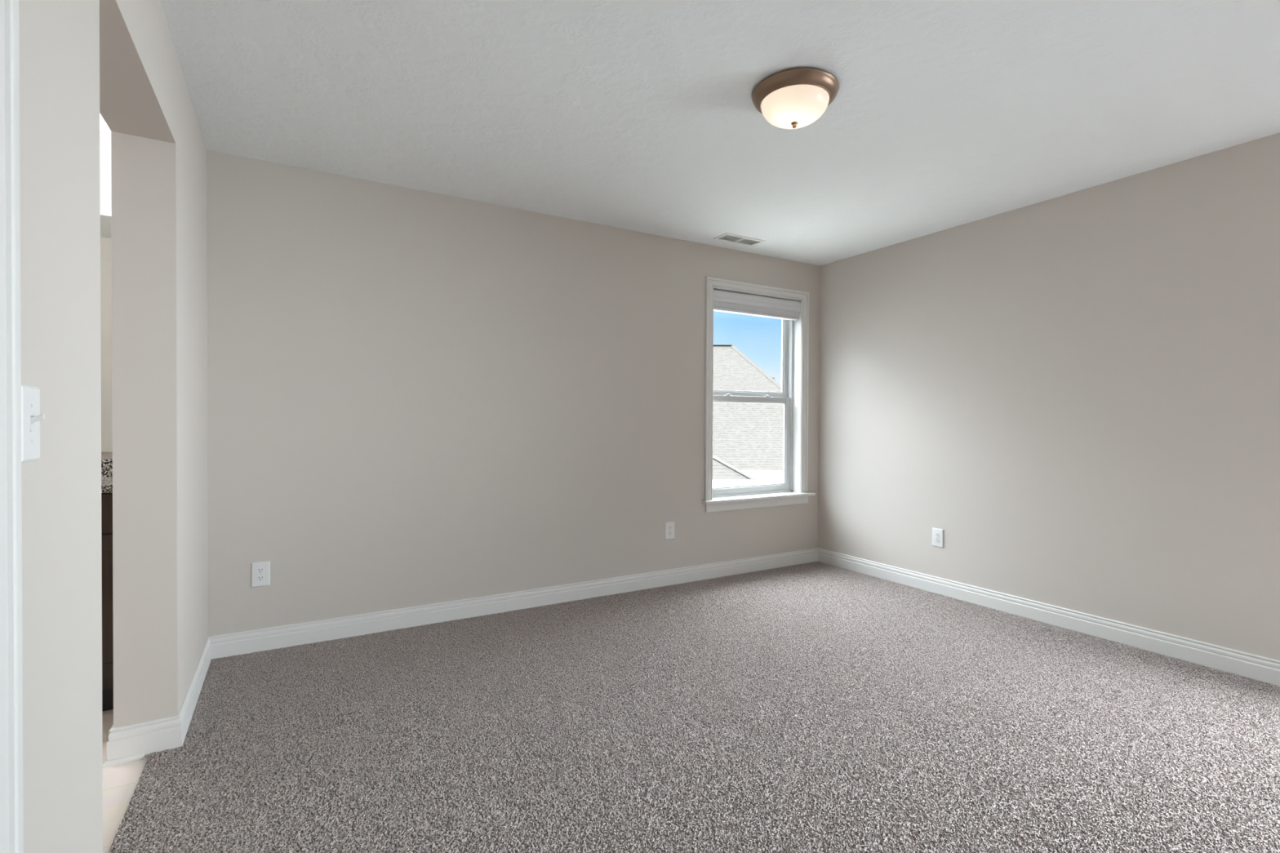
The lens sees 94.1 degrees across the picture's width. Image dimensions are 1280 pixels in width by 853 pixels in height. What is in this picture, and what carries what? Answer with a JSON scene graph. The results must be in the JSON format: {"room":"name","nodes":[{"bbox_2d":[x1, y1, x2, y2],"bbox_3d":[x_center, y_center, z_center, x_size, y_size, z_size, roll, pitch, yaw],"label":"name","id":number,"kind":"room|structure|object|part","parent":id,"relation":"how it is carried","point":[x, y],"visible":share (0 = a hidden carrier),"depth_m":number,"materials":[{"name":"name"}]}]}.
{"room":"empty bedroom","nodes":[
{"label":"empty bedroom","id":0,"kind":"room"},
{"bbox_2d":[18,0,208,852],"bbox_3d":[-0.581,-0.094,0.131,0.173,2.590,6.214,0,1,-30],"label":"wall","id":1,"kind":"structure","parent":0,"point":[80,60],"depth_m":1.24,"materials":[{"name":"beige paint"}]},
{"bbox_2d":[0,0,23,852],"bbox_3d":[-0.639,0.086,0.420,0.018,2.147,0.980,0,1,-30],"label":"trim","id":2,"kind":"structure","parent":1,"relation":"attached to","point":[11,799],"depth_m":0.82,"materials":[{"name":"white paint"}]},
{"bbox_2d":[21,384,44,462],"bbox_3d":[-0.927,-0.004,0.913,0.020,0.116,0.077,0,1,-30],"label":"light switch","id":3,"kind":"object","parent":1,"relation":"attached to","point":[31,417],"visible":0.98,"depth_m":0.91,"materials":[{"name":"white plastic"}]},
{"bbox_2d":[102,752,144,768],"bbox_3d":[-1.820,1.129,2.139,0.109,0.017,0.294,0,1,-30],"label":"trim","id":4,"kind":"structure","parent":1,"relation":"attached to","point":[138,757],"depth_m":2.02,"materials":[{"name":"white paint"}]},
{"bbox_2d":[106,636,211,760],"bbox_3d":[-1.928,1.075,2.437,0.202,0.119,0.897,0,1,-30],"label":"baseboard","id":5,"kind":"structure","parent":1,"relation":"attached to","point":[148,737],"depth_m":2.07,"materials":[{"name":"white paint"}]},
{"bbox_2d":[102,709,148,852],"bbox_3d":[-2.486,1.157,1.407,2.026,0.030,2.114,0,1,-30],"label":"floor","id":6,"kind":"structure","parent":0,"point":[120,781],"depth_m":1.89,"materials":[{"name":"beige tile"}]},
{"bbox_2d":[101,493,113,711],"bbox_3d":[-2.728,0.695,2.204,1.434,0.876,0.478,0,1,-30],"label":"vanity cabinet","id":7,"kind":"object","parent":6,"relation":"on","point":[106,498],"visible":0.02,"depth_m":2.34,"materials":[{"name":"brown wood"}]},
{"bbox_2d":[101,458,112,493],"bbox_3d":[-2.737,0.203,2.199,1.454,0.108,0.469,0,1,-30],"label":"countertop","id":8,"kind":"structure","parent":7,"relation":"on","point":[106,464],"depth_m":2.65,"materials":[{"name":"stone"}]},
{"bbox_3d":[-2.219,0.340,2.264,0.464,0.151,0.019,0,1,-30],"label":"drawer","id":9,"kind":"part","parent":7,"relation":"part of","materials":[{"name":"brown wood"}]},
{"bbox_3d":[-2.220,0.706,2.267,0.464,0.563,0.019,0,1,-30],"label":"door","id":10,"kind":"part","parent":7,"relation":"part of","materials":[{"name":"brown wood"}]},
{"bbox_2d":[99,128,819,636],"bbox_3d":[-1.225,-0.129,3.460,6.478,2.590,0.185,0,1,-30],"label":"wall","id":11,"kind":"structure","parent":0,"point":[415,397],"depth_m":3.41,"materials":[{"name":"beige paint"}]},
{"bbox_2d":[100,214,112,452],"bbox_3d":[-2.836,-0.413,2.401,1.368,1.057,0.006,0,1,-30],"label":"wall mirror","id":12,"kind":"object","parent":11,"relation":"attached to","point":[105,220],"visible":0.02,"depth_m":2.66,"materials":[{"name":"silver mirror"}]},
{"bbox_2d":[101,458,112,476],"bbox_3d":[-2.850,0.186,2.393,1.454,0.078,0.020,0,1,-30],"label":"backsplash","id":13,"kind":"structure","parent":11,"relation":"attached to","point":[106,464],"depth_m":2.66,"materials":[{"name":"stone"}]},
{"bbox_2d":[251,560,270,587],"bbox_3d":[-1.891,0.736,2.970,0.080,0.122,0.008,0,1,-30],"label":"wall outlet","id":14,"kind":"object","parent":11,"relation":"attached to","point":[260,571],"visible":1,"depth_m":2.97,"materials":[{"name":"white plastic"}]},
{"bbox_2d":[256,575,264,581],"bbox_3d":[-1.890,0.756,2.968,0.034,0.028,0.004,0,1,-30],"label":"receptacle","id":15,"kind":"object","parent":14,"relation":"attached to","point":[259,578],"depth_m":2.97,"materials":[{"name":"white plastic"}]},
{"bbox_2d":[256,567,264,573],"bbox_3d":[-1.890,0.717,2.968,0.034,0.028,0.004,0,1,-30],"label":"receptacle","id":16,"kind":"object","parent":14,"relation":"attached to","point":[259,570],"depth_m":2.97,"materials":[{"name":"white plastic"}]},
{"bbox_2d":[209,547,817,659],"bbox_3d":[-0.299,1.068,3.901,4.117,0.119,0.014,0,1,-30],"label":"baseboard","id":17,"kind":"structure","parent":11,"relation":"attached to","point":[243,642],"depth_m":3.50,"materials":[{"name":"white paint"}]},
{"bbox_2d":[664,521,674,539],"bbox_3d":[0.211,0.734,4.199,0.080,0.122,0.008,0,1,-30],"label":"wall outlet","id":18,"kind":"object","parent":11,"relation":"attached to","point":[669,526],"visible":1,"depth_m":4.20,"materials":[{"name":"white plastic"}]},
{"bbox_2d":[702,276,815,512],"bbox_3d":[0.900,-0.231,4.671,1.110,1.716,0.237,0,1,-30],"label":"window","id":19,"kind":"structure","parent":11,"relation":"in","point":[793,395],"depth_m":4.79,"materials":[{"name":"white paint"}]},
{"bbox_3d":[0.850,-0.602,4.718,0.856,0.794,0.028,0,1,-30],"label":"sash","id":20,"kind":"part","parent":19,"relation":"part of","materials":[{"name":"clear glass"}]},
{"bbox_3d":[0.864,0.145,4.696,0.856,0.763,0.028,0,1,-30],"label":"sash","id":21,"kind":"part","parent":19,"relation":"part of","materials":[{"name":"grey plastic"}]},
{"bbox_3d":[0.855,-0.235,4.710,0.888,1.567,0.085,0,1,-30],"label":"frame","id":22,"kind":"part","parent":19,"relation":"part of","materials":[{"name":"grey plastic"}]},
{"bbox_2d":[713,289,800,320],"bbox_3d":[0.903,-0.938,4.627,0.882,0.148,0.064,0,1,-30],"label":"window blind","id":23,"kind":"object","parent":19,"relation":"attached to","point":[724,301],"visible":0.82,"depth_m":4.59,"materials":[{"name":"white"}]},
{"bbox_3d":[0.900,-0.873,4.633,0.868,0.017,0.050,0,1,-30],"label":"rail","id":24,"kind":"part","parent":23,"relation":"part of","materials":[{"name":"white plastic"}]},
{"bbox_3d":[0.918,0.551,4.642,1.110,0.024,0.152,0,1,-30],"label":"sill","id":25,"kind":"part","parent":19,"relation":"part of","materials":[{"name":"white paint"}]},
{"bbox_2d":[99,0,1279,266],"bbox_3d":[0.384,-1.351,0.706,6.478,0.120,6.539,0,1,-30],"label":"ceiling","id":26,"kind":"structure","parent":0,"point":[642,116],"depth_m":2.38,"materials":[{"name":"white paint"}]},
{"bbox_2d":[713,232,765,246],"bbox_3d":[0.705,-1.319,4.215,0.355,0.008,0.150,0,1,-30],"label":"ceiling vent","id":27,"kind":"object","parent":26,"relation":"in","point":[730,237],"visible":1,"depth_m":4.21,"materials":[{"name":"white metal"}]},
{"bbox_2d":[751,67,839,128],"bbox_3d":[0.601,-1.233,2.317,0.329,0.144,0.329,0,1,-30],"label":"ceiling lamp","id":28,"kind":"object","parent":26,"relation":"attached to","point":[796,98],"visible":1,"depth_m":2.23,"materials":[{"name":"white glass"}]},
{"bbox_2d":[107,561,1279,852],"bbox_3d":[1.234,1.148,1.210,4.196,0.001,6.219,0,1,-30],"label":"floor","id":29,"kind":"structure","parent":0,"point":[815,707],"depth_m":2.17,"materials":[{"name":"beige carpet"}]},
{"bbox_2d":[817,132,1279,660],"bbox_3d":[3.152,-0.098,2.232,0.160,2.590,6.354,0,1,-30],"label":"wall","id":30,"kind":"structure","parent":0,"point":[1080,389],"depth_m":3.29,"materials":[{"name":"beige paint"}]},
{"bbox_2d":[932,527,943,547],"bbox_3d":[2.010,0.751,4.022,0.008,0.122,0.080,0,1,-30],"label":"wall outlet","id":31,"kind":"object","parent":30,"relation":"attached to","point":[937,534],"visible":1,"depth_m":4.02,"materials":[{"name":"white plastic"}]},
{"bbox_2d":[817,547,1279,686],"bbox_3d":[3.037,1.099,2.260,0.014,0.119,6.214,0,1,-30],"label":"baseboard","id":32,"kind":"structure","parent":30,"relation":"attached to","point":[1265,669],"depth_m":3.28,"materials":[{"name":"white paint"}]},
{"label":"outside","id":33,"kind":"structure","parent":0,"visible":0},
{"label":"ground","id":34,"kind":"structure","parent":33,"visible":0},
{"bbox_2d":[712,344,783,487],"bbox_3d":[2.010,0.030,27.070,14.021,8.136,19.302,0,1,0],"label":"neighbor house","id":35,"kind":"structure","parent":34,"relation":"on","point":[748,438],"depth_m":24.01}
]}

